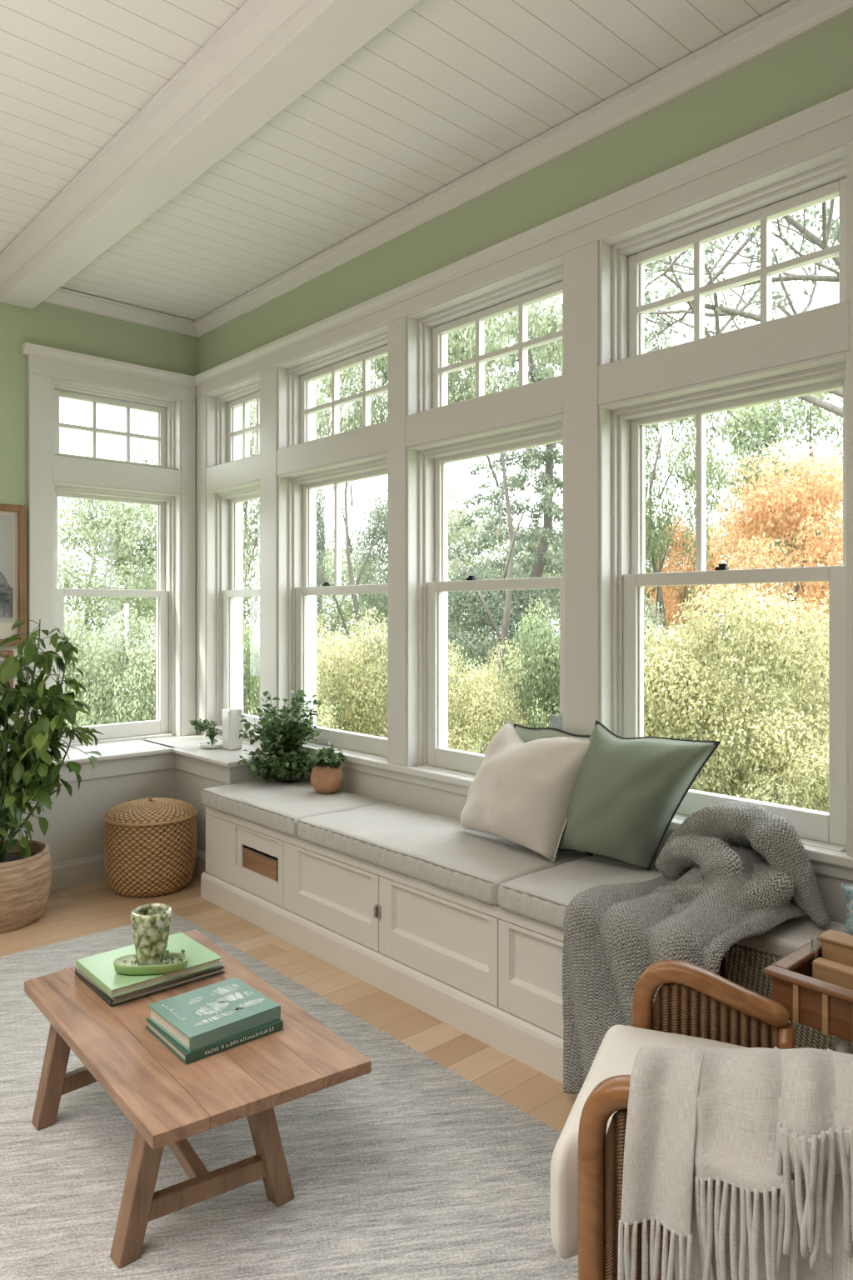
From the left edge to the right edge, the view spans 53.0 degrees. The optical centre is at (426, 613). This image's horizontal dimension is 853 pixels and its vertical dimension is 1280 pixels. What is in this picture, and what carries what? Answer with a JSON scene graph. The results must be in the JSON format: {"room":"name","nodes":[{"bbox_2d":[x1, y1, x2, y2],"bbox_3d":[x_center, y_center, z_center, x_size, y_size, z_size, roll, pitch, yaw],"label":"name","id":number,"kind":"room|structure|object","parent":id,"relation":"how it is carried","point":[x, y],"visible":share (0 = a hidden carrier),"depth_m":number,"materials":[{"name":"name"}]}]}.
{"room":"sunroom","nodes":[
{"label":"sunroom","id":0,"kind":"room"},
{"bbox_2d":[0,768,175,864],"bbox_3d":[-3.022,0.927,2.662,5.200,0.533,0.336,0,0,-42],"label":"wall","id":1,"kind":"structure","parent":0,"point":[76,822],"depth_m":3.81,"materials":[{"name":"paint"}]},
{"bbox_2d":[50,854,106,890],"bbox_3d":[-3.011,1.138,2.434,4.909,0.110,0.016,0,0,-42],"label":"baseboard","id":2,"kind":"structure","parent":1,"relation":"attached to","point":[88,869],"depth_m":3.77,"materials":[{"name":"paint"}]},
{"bbox_2d":[50,734,269,767],"bbox_3d":[-2.836,0.649,2.457,5.200,0.022,0.890,0,0,-42],"label":"window sill","id":3,"kind":"structure","parent":1,"relation":"on","point":[187,746],"depth_m":3.99,"materials":[{"name":"paint"}]},
{"bbox_2d":[189,718,222,749],"bbox_3d":[-1.047,0.571,4.082,0.155,0.135,0.181,0,0,-42],"label":"potted plant","id":4,"kind":"object","parent":3,"relation":"on","point":[200,726],"visible":1,"depth_m":4.07,"materials":[{"name":"green plant"}]},
{"bbox_2d":[222,707,242,749],"bbox_3d":[-0.914,0.539,4.030,0.070,0.197,0.077,0,0,-42],"label":"candle","id":5,"kind":"object","parent":3,"relation":"on","point":[232,725],"visible":0.98,"depth_m":4.00,"materials":[{"name":"wax"}]},
{"bbox_2d":[59,752,269,784],"bbox_3d":[-2.731,0.699,2.339,5.198,0.078,0.532,0,0,-42],"label":"trim","id":6,"kind":"structure","parent":1,"relation":"attached to","point":[232,775],"depth_m":3.87,"materials":[{"name":"paint"}]},
{"bbox_2d":[0,301,198,751],"bbox_3d":[-3.202,-0.169,2.861,5.600,2.725,0.200,0,0,-42],"label":"wall","id":7,"kind":"structure","parent":0,"point":[51,325],"depth_m":4.00,"materials":[{"name":"paint"}]},
{"bbox_2d":[0,650,14,699],"bbox_3d":[-2.010,0.301,3.786,0.340,0.265,0.029,0,0,-42],"label":"framed picture","id":8,"kind":"object","parent":7,"relation":"attached to","point":[9,652],"visible":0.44,"depth_m":3.88,"materials":[{"name":"brown wood"}]},
{"bbox_2d":[0,503,25,645],"bbox_3d":[-2.038,-0.174,3.761,0.520,0.640,0.029,0,0,-42],"label":"framed picture","id":9,"kind":"object","parent":7,"relation":"attached to","point":[12,517],"visible":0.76,"depth_m":3.90,"materials":[{"name":"brown wood"}]},
{"bbox_2d":[0,515,13,622],"bbox_3d":[-2.029,-0.201,3.773,0.388,0.485,0.002,0,0,-42],"label":"print","id":10,"kind":"object","parent":9,"relation":"attached to","point":[6,521],"depth_m":3.88},
{"bbox_2d":[21,342,195,386],"bbox_3d":[-1.526,-1.213,4.211,0.862,0.045,0.052,0,0,-42],"label":"trim","id":11,"kind":"structure","parent":7,"relation":"attached to","point":[27,348],"depth_m":4.16,"materials":[{"name":"paint"}]},
{"bbox_2d":[28,355,195,749],"bbox_3d":[-1.527,-0.279,4.231,0.834,1.834,0.022,0,0,-42],"label":"trim","id":12,"kind":"structure","parent":7,"relation":"attached to","point":[42,371],"depth_m":4.01,"materials":[{"name":"paint"}]},
{"bbox_2d":[52,377,181,747],"bbox_3d":[-1.577,-0.239,4.302,0.651,1.755,0.190,0,0,-42],"label":"window","id":13,"kind":"structure","parent":7,"relation":"in","point":[167,593],"depth_m":4.37,"materials":[{"name":"paint"}]},
{"bbox_2d":[42,287,197,337],"bbox_3d":[-1.503,-1.493,4.237,0.834,0.068,0.045,0,0,-42],"label":"trim","id":14,"kind":"structure","parent":7,"relation":"attached to","point":[62,297],"depth_m":4.23,"materials":[{"name":"paint"}]},
{"bbox_2d":[0,0,421,309],"bbox_3d":[0.469,-1.471,1.331,0.151,0.122,7.000,0,0,-42],"label":"ceiling beam","id":15,"kind":"structure","parent":7,"relation":"attached to","point":[326,33],"depth_m":2.49,"materials":[{"name":"paint"}]},
{"bbox_2d":[175,768,229,853],"bbox_3d":[-0.915,0.927,3.993,0.291,0.533,0.524,0,0,-42],"label":"wall","id":16,"kind":"structure","parent":0,"point":[189,786],"depth_m":3.93,"materials":[{"name":"paint"}]},
{"bbox_2d":[192,849,205,877],"bbox_3d":[-1.018,1.138,3.878,0.016,0.110,0.524,0,0,-42],"label":"baseboard","id":17,"kind":"structure","parent":16,"relation":"attached to","point":[200,864],"depth_m":3.88,"materials":[{"name":"paint"}]},
{"bbox_2d":[0,873,578,1132],"bbox_3d":[-0.783,1.243,0.195,5.600,0.100,7.400,0,0,-42],"label":"floor","id":18,"kind":"structure","parent":0,"point":[81,910],"depth_m":2.80,"materials":[{"name":"brown wood"}]},
{"bbox_2d":[0,619,104,933],"bbox_3d":[-1.639,0.607,3.326,0.802,1.172,0.424,0,0,-1],"label":"potted plant","id":19,"kind":"object","parent":18,"relation":"on","point":[25,864],"visible":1,"depth_m":3.26,"materials":[{"name":"green plant"}]},
{"bbox_2d":[102,797,197,896],"bbox_3d":[-1.202,0.996,3.733,0.392,0.388,0.392,0,0,6],"label":"lidded basket","id":20,"kind":"object","parent":18,"relation":"on","point":[150,843],"visible":1,"depth_m":3.58,"materials":[{"name":"brown wicker"}]},
{"bbox_2d":[0,913,578,1279],"bbox_3d":[-1.110,1.187,0.843,3.588,0.010,3.600,0,0,-42],"label":"area rug","id":21,"kind":"object","parent":18,"relation":"on","point":[406,1168],"visible":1,"depth_m":1.80,"materials":[{"name":"fabric"}]},
{"bbox_2d":[24,929,371,1268],"bbox_3d":[-0.571,1.038,1.924,0.475,0.289,0.898,0,0,-37],"label":"coffee table","id":22,"kind":"object","parent":21,"relation":"on","point":[168,1101],"visible":0.83,"depth_m":1.70,"materials":[{"name":"brown wood"}]},
{"bbox_2d":[75,966,224,1006],"bbox_3d":[-0.685,0.886,2.123,0.285,0.014,0.235,0,0,-41],"label":"book","id":23,"kind":"object","parent":22,"relation":"on","point":[111,1002],"visible":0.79,"depth_m":2.03,"materials":[{"name":"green paper"}]},
{"bbox_2d":[76,960,223,1000],"bbox_3d":[-0.682,0.872,2.115,0.278,0.013,0.222,0,0,-43],"label":"book","id":24,"kind":"object","parent":23,"relation":"on","point":[78,971],"visible":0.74,"depth_m":2.02,"materials":[{"name":"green paper"}]},
{"bbox_2d":[75,932,222,997],"bbox_3d":[-0.680,0.856,2.100,0.275,0.018,0.225,0,0,-42],"label":"book","id":25,"kind":"object","parent":24,"relation":"on","point":[99,968],"visible":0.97,"depth_m":2.06,"materials":[{"name":"green paper"}]},
{"bbox_2d":[113,949,189,974],"bbox_3d":[-0.653,0.826,2.034,0.174,0.039,0.082,0,0,-2],"label":"dish","id":26,"kind":"object","parent":25,"relation":"on","point":[127,964],"visible":0.74,"depth_m":2.01,"materials":[{"name":"green ceramic"}]},
{"bbox_2d":[130,903,172,965],"bbox_3d":[-0.653,0.768,2.034,0.096,0.135,0.096,0,0,-42],"label":"vase","id":27,"kind":"object","parent":26,"relation":"in","point":[151,922],"visible":0.97,"depth_m":2.00,"materials":[{"name":"green ceramic"}]},
{"bbox_2d":[145,1018,283,1064],"bbox_3d":[-0.457,0.883,1.841,0.222,0.019,0.201,0,0,-41],"label":"book","id":28,"kind":"object","parent":22,"relation":"on","point":[179,1051],"visible":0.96,"depth_m":1.76,"materials":[{"name":"green paper"}]},
{"bbox_2d":[147,976,280,1052],"bbox_3d":[-0.457,0.858,1.845,0.212,0.031,0.195,0,0,-42],"label":"book","id":29,"kind":"object","parent":28,"relation":"on","point":[198,1018],"visible":1,"depth_m":1.82,"materials":[{"name":"green paper"}]},
{"bbox_2d":[550,959,794,1279],"bbox_3d":[0.433,0.931,1.445,0.345,0.502,0.507,0,0,23],"label":"wicker armchair","id":30,"kind":"object","parent":21,"relation":"on","point":[693,1005],"visible":0.28,"depth_m":1.39,"materials":[{"name":"brown wood"}]},
{"bbox_2d":[550,1024,747,1259],"bbox_3d":[0.411,0.887,1.433,0.313,0.206,0.449,0,0,23],"label":"seat cushion","id":31,"kind":"object","parent":30,"relation":"on","point":[587,1175],"depth_m":1.29,"materials":[{"name":"beige fabric"}]},
{"bbox_2d":[617,1043,852,1279],"bbox_3d":[0.506,0.867,1.210,0.408,0.553,0.457,0,0,27],"label":"fringed throw","id":32,"kind":"object","parent":30,"relation":"on","point":[745,1156],"visible":1,"depth_m":1.11,"materials":[{"name":"beige fabric"}]},
{"bbox_2d":[200,805,725,1083],"bbox_3d":[-0.040,1.000,2.918,0.435,0.386,2.234,0,0,-42],"label":"window bench","id":33,"kind":"object","parent":18,"relation":"on","point":[493,975],"visible":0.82,"depth_m":2.64,"materials":[{"name":"paint"}]},
{"bbox_2d":[242,845,278,880],"bbox_3d":[-0.576,0.969,3.377,0.197,0.084,0.249,0,0,-42],"label":"cubby hole","id":34,"kind":"object","parent":33,"relation":"on","point":[266,865],"visible":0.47,"depth_m":3.30,"materials":[{"name":"brown wood"}]},
{"bbox_2d":[200,778,384,837],"bbox_3d":[-0.554,0.765,3.471,0.432,0.082,0.715,0,0,-42],"label":"bench cushion","id":35,"kind":"object","parent":33,"relation":"on","point":[273,804],"visible":0.83,"depth_m":3.36,"materials":[{"name":"grey fabric"}]},
{"bbox_2d":[237,690,321,781],"bbox_3d":[-0.649,0.522,3.674,0.406,0.397,0.334,0,0,43],"label":"bushy plant","id":36,"kind":"object","parent":35,"relation":"on","point":[283,762],"visible":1,"depth_m":3.64,"materials":[{"name":"green plant"}]},
{"bbox_2d":[305,741,347,794],"bbox_3d":[-0.401,0.628,3.468,0.162,0.193,0.151,0,0,-42],"label":"potted plant","id":37,"kind":"object","parent":35,"relation":"on","point":[327,777],"visible":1,"depth_m":3.43,"materials":[{"name":"green plant"}]},
{"bbox_2d":[297,802,587,906],"bbox_3d":[0.016,0.765,2.843,0.432,0.082,0.979,0,0,-42],"label":"bench cushion","id":38,"kind":"object","parent":33,"relation":"on","point":[432,848],"visible":0.82,"depth_m":2.70,"materials":[{"name":"grey fabric"}]},
{"bbox_2d":[460,720,590,861],"bbox_3d":[0.281,0.537,2.646,0.206,0.382,0.555,0,0,-42],"label":"throw pillow","id":39,"kind":"object","parent":38,"relation":"on","point":[521,792],"visible":0.95,"depth_m":2.53,"materials":[{"name":"white fabric"}]},
{"bbox_2d":[514,723,593,855],"bbox_3d":[0.389,0.543,2.688,0.404,0.368,0.040,0,0,45],"label":"throw pillow","id":40,"kind":"object","parent":38,"relation":"on","point":[527,734],"visible":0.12,"depth_m":2.71,"materials":[{"name":"green fabric"}]},
{"bbox_2d":[497,855,662,930],"bbox_3d":[0.526,0.765,2.281,0.432,0.081,0.536,0,0,-42],"label":"bench cushion","id":41,"kind":"object","parent":33,"relation":"on","point":[544,896],"visible":0.41,"depth_m":2.31,"materials":[{"name":"grey fabric"}]},
{"bbox_2d":[558,720,720,869],"bbox_3d":[0.553,0.522,2.408,0.161,0.408,0.519,0,0,-42],"label":"throw pillow","id":42,"kind":"object","parent":41,"relation":"on","point":[627,793],"visible":1,"depth_m":2.36,"materials":[{"name":"green fabric"}]},
{"bbox_2d":[562,800,830,1094],"bbox_3d":[0.657,0.822,2.065,0.540,0.672,0.448,0,0,-36],"label":"knit throw","id":43,"kind":"object","parent":41,"relation":"on","point":[712,893],"visible":0.8,"depth_m":2.03,"materials":[{"name":"grey fabric"}]},
{"bbox_2d":[725,915,852,1054],"bbox_3d":[1.063,0.964,1.813,0.220,0.451,0.815,0,0,-42],"label":"wicker ottoman","id":44,"kind":"object","parent":18,"relation":"on","point":[746,961],"visible":0.14,"depth_m":1.98,"materials":[{"name":"wicker"}]},
{"bbox_2d":[841,884,852,934],"bbox_3d":[1.054,0.662,1.879,0.081,0.142,0.308,0,0,-42],"label":"patterned pillow","id":45,"kind":"object","parent":44,"relation":"on","point":[848,889],"visible":1,"depth_m":1.97,"materials":[{"name":"fabric"}]},
{"bbox_2d":[763,940,852,1053],"bbox_3d":[0.921,0.943,1.575,0.264,0.500,0.499,0,0,-42],"label":"tray table","id":46,"kind":"object","parent":18,"relation":"on","point":[827,1007],"visible":0.47,"depth_m":1.62,"materials":[{"name":"brown wood"}]},
{"bbox_2d":[811,932,823,977],"bbox_3d":[0.813,0.720,1.771,0.053,0.103,0.012,0,0,-42],"label":"holder","id":47,"kind":"object","parent":46,"relation":"on","point":[816,942],"visible":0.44,"depth_m":1.76,"materials":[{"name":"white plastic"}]},
{"bbox_2d":[812,957,852,989],"bbox_3d":[0.886,0.734,1.616,0.033,0.075,0.302,0,0,-42],"label":"wooden bar","id":48,"kind":"object","parent":46,"relation":"on","point":[826,970],"visible":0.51,"depth_m":1.69,"materials":[{"name":"brown wood"}]},
{"bbox_2d":[818,929,852,966],"bbox_3d":[0.927,0.717,1.671,0.057,0.108,0.300,0,0,-42],"label":"wooden block","id":49,"kind":"object","parent":46,"relation":"on","point":[837,947],"visible":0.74,"depth_m":1.74,"materials":[{"name":"brown wood"}]},
{"bbox_2d":[0,0,790,320],"bbox_3d":[-0.798,-1.632,0.248,6.050,0.200,7.900,0,0,-42],"label":"ceiling","id":50,"kind":"structure","parent":0,"point":[449,88],"depth_m":2.58,"materials":[{"name":"white wood"}]},
{"bbox_2d":[0,0,313,289],"bbox_3d":[0.390,-1.491,1.259,0.062,0.073,7.000,0,0,-42],"label":"trim","id":51,"kind":"structure","parent":50,"relation":"attached to","point":[257,22],"depth_m":2.57,"materials":[{"name":"paint"}]},
{"bbox_2d":[198,9,852,924],"bbox_3d":[1.284,-0.169,1.935,0.200,2.725,7.200,0,0,-42],"label":"wall","id":52,"kind":"structure","parent":0,"point":[815,67],"depth_m":2.76,"materials":[{"name":"paint"}]},
{"bbox_2d":[196,395,208,729],"bbox_3d":[-1.169,-0.264,4.473,0.022,1.738,0.100,0,0,-42],"label":"trim","id":53,"kind":"structure","parent":52,"relation":"attached to","point":[201,401],"depth_m":4.46,"materials":[{"name":"paint"}]},
{"bbox_2d":[205,373,259,736],"bbox_3d":[-0.894,-0.272,4.297,0.190,1.730,0.533,0,0,-42],"label":"window","id":54,"kind":"structure","parent":52,"relation":"in","point":[225,592],"depth_m":4.45,"materials":[{"name":"paint"}]},
{"bbox_2d":[260,366,277,742],"bbox_3d":[-0.730,-0.264,3.988,0.022,1.738,0.147,0,0,-42],"label":"trim","id":55,"kind":"structure","parent":52,"relation":"attached to","point":[268,379],"depth_m":3.98,"materials":[{"name":"paint"}]},
{"bbox_2d":[277,323,388,762],"bbox_3d":[-0.348,-0.272,3.696,0.190,1.730,0.802,0,0,-42],"label":"window","id":56,"kind":"structure","parent":52,"relation":"in","point":[297,590],"depth_m":3.87,"materials":[{"name":"paint"}]},
{"bbox_2d":[388,315,406,766],"bbox_3d":[-0.108,-0.264,3.303,0.022,1.738,0.104,0,0,-42],"label":"trim","id":57,"kind":"structure","parent":52,"relation":"attached to","point":[397,328],"depth_m":3.29,"materials":[{"name":"paint"}]},
{"bbox_2d":[405,254,564,778],"bbox_3d":[0.247,-0.272,3.040,0.190,1.730,0.764,0,0,-42],"label":"window","id":58,"kind":"structure","parent":52,"relation":"in","point":[428,328],"depth_m":3.20,"materials":[{"name":"paint"}]},
{"bbox_2d":[193,89,852,386],"bbox_3d":[1.123,-1.213,1.924,0.052,0.045,7.000,0,0,-42],"label":"trim","id":59,"kind":"structure","parent":52,"relation":"attached to","point":[837,108],"depth_m":2.61,"materials":[{"name":"paint"}]},
{"bbox_2d":[194,0,852,337],"bbox_3d":[1.126,-1.493,1.927,0.045,0.068,7.000,0,0,-42],"label":"trim","id":60,"kind":"structure","parent":52,"relation":"attached to","point":[793,18],"depth_m":2.67,"materials":[{"name":"paint"}]},
{"bbox_2d":[195,115,852,399],"bbox_3d":[1.134,-1.164,1.934,0.022,0.062,7.000,0,0,-42],"label":"trim","id":61,"kind":"structure","parent":52,"relation":"attached to","point":[840,132],"depth_m":2.63,"materials":[{"name":"paint"}]},
{"bbox_2d":[297,744,852,868],"bbox_3d":[0.521,0.596,2.613,0.042,0.026,3.430,0,0,-42],"label":"trim","id":62,"kind":"structure","parent":52,"relation":"attached to","point":[819,854],"depth_m":3.08,"materials":[{"name":"paint"}]},
{"bbox_2d":[300,753,852,880],"bbox_3d":[0.523,0.626,2.615,0.012,0.034,3.430,0,0,-42],"label":"trim","id":63,"kind":"structure","parent":52,"relation":"attached to","point":[824,868],"depth_m":3.12,"materials":[{"name":"paint"}]},
{"bbox_2d":[564,240,599,734],"bbox_3d":[0.483,-0.264,2.652,0.022,1.738,0.131,0,0,-42],"label":"trim","id":64,"kind":"structure","parent":52,"relation":"attached to","point":[581,264],"depth_m":2.64,"materials":[{"name":"paint"}]},
{"bbox_2d":[598,141,849,855],"bbox_3d":[0.838,-0.272,2.389,0.190,1.730,0.737,0,0,-42],"label":"window","id":65,"kind":"structure","parent":52,"relation":"in","point":[824,177],"depth_m":2.40,"materials":[{"name":"paint"}]},
{"bbox_2d":[850,140,852,857],"bbox_3d":[1.347,-0.264,1.700,0.022,1.738,0.968,0,0,-42],"label":"trim","id":66,"kind":"structure","parent":52,"relation":"attached to","point":[852,141],"depth_m":2.05,"materials":[{"name":"paint"}]},
{"label":"outside","id":67,"kind":"structure","parent":0,"visible":0},
{"bbox_2d":[64,639,827,799],"bbox_3d":[16.564,2.018,20.662,72.000,0.050,80.000,0,0,-42],"label":"ground","id":68,"kind":"structure","parent":67,"point":[765,662],"depth_m":21.02,"materials":[{"name":"green plant"}]},
{"bbox_2d":[64,605,138,726],"bbox_3d":[-3.033,0.924,7.389,1.226,2.043,1.128,0,0,45],"label":"shrub","id":69,"kind":"object","parent":68,"relation":"on","point":[68,631],"visible":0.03,"depth_m":7.22,"materials":[{"name":"green plant"}]},
{"bbox_2d":[57,497,156,672],"bbox_3d":[-4.097,0.079,10.485,2.157,3.888,2.177,0,0,-3],"label":"tree","id":70,"kind":"object","parent":68,"relation":"on","point":[88,528],"visible":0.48,"depth_m":10.12,"materials":[{"name":"green plant"}]},
{"bbox_2d":[65,606,156,727],"bbox_3d":[-2.380,0.944,6.962,1.160,2.004,1.067,0,0,-38],"label":"shrub","id":71,"kind":"object","parent":68,"relation":"on","point":[130,685],"visible":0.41,"depth_m":6.85,"materials":[{"name":"green plant"}]},
{"bbox_2d":[124,603,129,721],"bbox_3d":[-2.663,0.953,7.600,0.040,2.080,0.038,0,0,-42],"label":"post","id":72,"kind":"object","parent":68,"relation":"on","point":[126,605],"visible":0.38,"depth_m":7.58,"materials":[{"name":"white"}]},
{"bbox_2d":[102,440,156,659],"bbox_3d":[-3.530,-0.137,11.482,1.490,4.314,1.432,0,0,35],"label":"tree","id":73,"kind":"object","parent":68,"relation":"on","point":[142,452],"visible":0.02,"depth_m":11.14,"materials":[{"name":"green plant"}]},
{"bbox_2d":[243,401,259,714],"bbox_3d":[-2.055,-0.426,9.559,1.305,4.894,1.205,0,0,-26],"label":"tree","id":74,"kind":"object","parent":68,"relation":"on","point":[247,551],"visible":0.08,"depth_m":9.34,"materials":[{"name":"green plant"}]},
{"bbox_2d":[243,615,259,715],"bbox_3d":[-1.683,0.920,7.550,0.846,2.110,0.940,0,0,43],"label":"shrub","id":75,"kind":"object","parent":68,"relation":"on","point":[251,678],"visible":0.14,"depth_m":7.34,"materials":[{"name":"green plant"}]},
{"bbox_2d":[316,486,329,634],"bbox_3d":[-1.505,-0.001,10.992,0.478,4.035,0.499,0,0,-21],"label":"tree","id":76,"kind":"object","parent":68,"relation":"on","point":[321,526],"visible":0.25,"depth_m":10.97,"materials":[{"name":"green plant"}]},
{"bbox_2d":[316,606,387,737],"bbox_3d":[-0.798,0.997,7.508,1.407,2.166,1.274,0,0,-28],"label":"shrub","id":77,"kind":"object","parent":68,"relation":"on","point":[337,670],"visible":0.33,"depth_m":7.24,"materials":[{"name":"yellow plant"}]},
{"bbox_2d":[316,355,387,688],"bbox_3d":[-0.883,-0.632,9.575,1.612,5.328,1.494,0,0,39],"label":"tree","id":78,"kind":"object","parent":68,"relation":"on","point":[381,365],"visible":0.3,"depth_m":9.24,"materials":[{"name":"green plant"}]},
{"bbox_2d":[316,527,387,724],"bbox_3d":[-1.415,0.279,14.506,2.881,3.480,2.855,0,0,19],"label":"tree","id":79,"kind":"object","parent":68,"relation":"on","point":[334,614],"visible":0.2,"depth_m":13.88,"materials":[{"name":"green plant"}]},
{"bbox_2d":[349,480,387,689],"bbox_3d":[-0.468,0.091,11.987,1.306,3.862,1.251,0,0,-28],"label":"tree","id":80,"kind":"object","parent":68,"relation":"on","point":[380,517],"visible":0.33,"depth_m":11.85,"materials":[{"name":"green plant"}]},
{"bbox_2d":[325,619,453,744],"bbox_3d":[-0.346,0.978,8.239,1.358,1.939,1.250,0,0,-23],"label":"shrub","id":81,"kind":"object","parent":68,"relation":"on","point":[359,624],"visible":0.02,"depth_m":7.99,"materials":[{"name":"green plant"}]},
{"bbox_2d":[380,482,562,726],"bbox_3d":[0.728,-0.118,14.992,3.339,4.287,3.369,0,0,-41],"label":"tree","id":82,"kind":"object","parent":68,"relation":"on","point":[467,531],"visible":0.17,"depth_m":14.53,"materials":[{"name":"green plant"}]},
{"bbox_2d":[447,636,529,754],"bbox_3d":[0.415,1.125,6.591,1.093,1.888,0.989,0,0,-13],"label":"shrub","id":83,"kind":"object","parent":68,"relation":"on","point":[477,712],"visible":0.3,"depth_m":6.47,"materials":[{"name":"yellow plant"}]},
{"bbox_2d":[447,555,554,754],"bbox_3d":[0.762,0.651,10.472,1.618,2.718,1.550,0,0,2],"label":"tree","id":84,"kind":"object","parent":68,"relation":"on","point":[473,597],"visible":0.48,"depth_m":10.18,"materials":[{"name":"green plant"}]},
{"bbox_2d":[489,598,559,740],"bbox_3d":[0.943,0.913,7.194,0.886,2.125,0.984,0,0,-25],"label":"shrub","id":85,"kind":"object","parent":68,"relation":"on","point":[551,672],"visible":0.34,"depth_m":7.03,"materials":[{"name":"green plant"}]},
{"bbox_2d":[447,295,659,727],"bbox_3d":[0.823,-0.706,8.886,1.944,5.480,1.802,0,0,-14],"label":"tree","id":86,"kind":"object","parent":68,"relation":"on","point":[458,347],"visible":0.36,"depth_m":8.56,"materials":[{"name":"green plant"}]},
{"bbox_2d":[511,512,694,633],"bbox_3d":[2.948,-0.043,14.978,3.110,4.136,3.082,0,0,-25],"label":"tree","id":87,"kind":"object","parent":68,"relation":"on","point":[549,552],"visible":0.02,"depth_m":14.27,"materials":[{"name":"green plant"}]},
{"bbox_2d":[644,595,666,729],"bbox_3d":[1.923,0.785,8.479,1.017,2.349,1.068,0,0,-11],"label":"shrub","id":88,"kind":"object","parent":68,"relation":"on","point":[652,617],"visible":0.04,"depth_m":8.33,"materials":[{"name":"green plant"}]},
{"bbox_2d":[547,585,799,801],"bbox_3d":[1.689,0.945,5.979,1.722,2.278,1.559,0,0,17],"label":"shrub","id":89,"kind":"object","parent":68,"relation":"on","point":[663,657],"visible":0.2,"depth_m":5.65,"materials":[{"name":"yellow plant"}]},
{"bbox_2d":[529,198,843,458],"bbox_3d":[2.745,-2.292,8.688,4.777,8.591,5.694,0,0,-42],"label":"oak tree","id":90,"kind":"object","parent":68,"relation":"on","point":[827,229],"visible":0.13,"depth_m":8.57,"materials":[{"name":"green plant"}]},
{"bbox_2d":[644,505,729,656],"bbox_3d":[4.111,0.165,13.468,1.259,3.702,1.245,0,0,-1],"label":"tree","id":91,"kind":"object","parent":68,"relation":"on","point":[671,603],"visible":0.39,"depth_m":13.31,"materials":[{"name":"orange plant"}]},
{"bbox_2d":[645,320,733,736],"bbox_3d":[3.410,-1.056,12.478,2.125,6.191,2.044,0,0,27],"label":"tree","id":92,"kind":"object","parent":68,"relation":"on","point":[651,527],"visible":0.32,"depth_m":12.16,"materials":[{"name":"green plant"}]},
{"bbox_2d":[644,582,829,812],"bbox_3d":[2.093,0.796,5.621,1.646,2.151,1.612,0,0,35],"label":"shrub","id":93,"kind":"object","parent":68,"relation":"on","point":[777,665],"visible":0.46,"depth_m":5.31,"materials":[{"name":"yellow plant"}]},
{"bbox_2d":[645,505,842,709],"bbox_3d":[5.823,-0.002,15.526,4.379,4.044,4.418,0,0,-18],"label":"tree","id":94,"kind":"object","parent":68,"relation":"on","point":[726,532],"visible":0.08,"depth_m":14.36,"materials":[{"name":"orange plant"}]},
{"bbox_2d":[708,438,843,693],"bbox_3d":[4.526,-0.094,10.509,2.025,4.228,2.047,0,0,7],"label":"tree","id":95,"kind":"object","parent":68,"relation":"on","point":[766,512],"visible":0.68,"depth_m":10.19,"materials":[{"name":"orange plant"}]},
{"bbox_2d":[715,392,843,689],"bbox_3d":[6.705,-1.280,14.553,3.386,6.637,3.522,0,0,19],"label":"tree","id":96,"kind":"object","parent":68,"relation":"on","point":[752,415],"visible":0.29,"depth_m":14.30,"materials":[{"name":"green plant"}]},
{"bbox_2d":[736,707,829,812],"bbox_3d":[2.292,1.309,5.014,1.269,1.487,1.149,0,0,2],"label":"shrub","id":97,"kind":"object","parent":68,"relation":"on","point":[805,769],"visible":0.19,"depth_m":4.80,"materials":[{"name":"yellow plant"}]},
{"bbox_2d":[748,591,829,797],"bbox_3d":[3.209,0.938,6.384,1.663,2.292,1.836,0,0,-5],"label":"shrub","id":98,"kind":"object","parent":68,"relation":"on","point":[824,607],"visible":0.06,"depth_m":6.42,"materials":[{"name":"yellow plant"}]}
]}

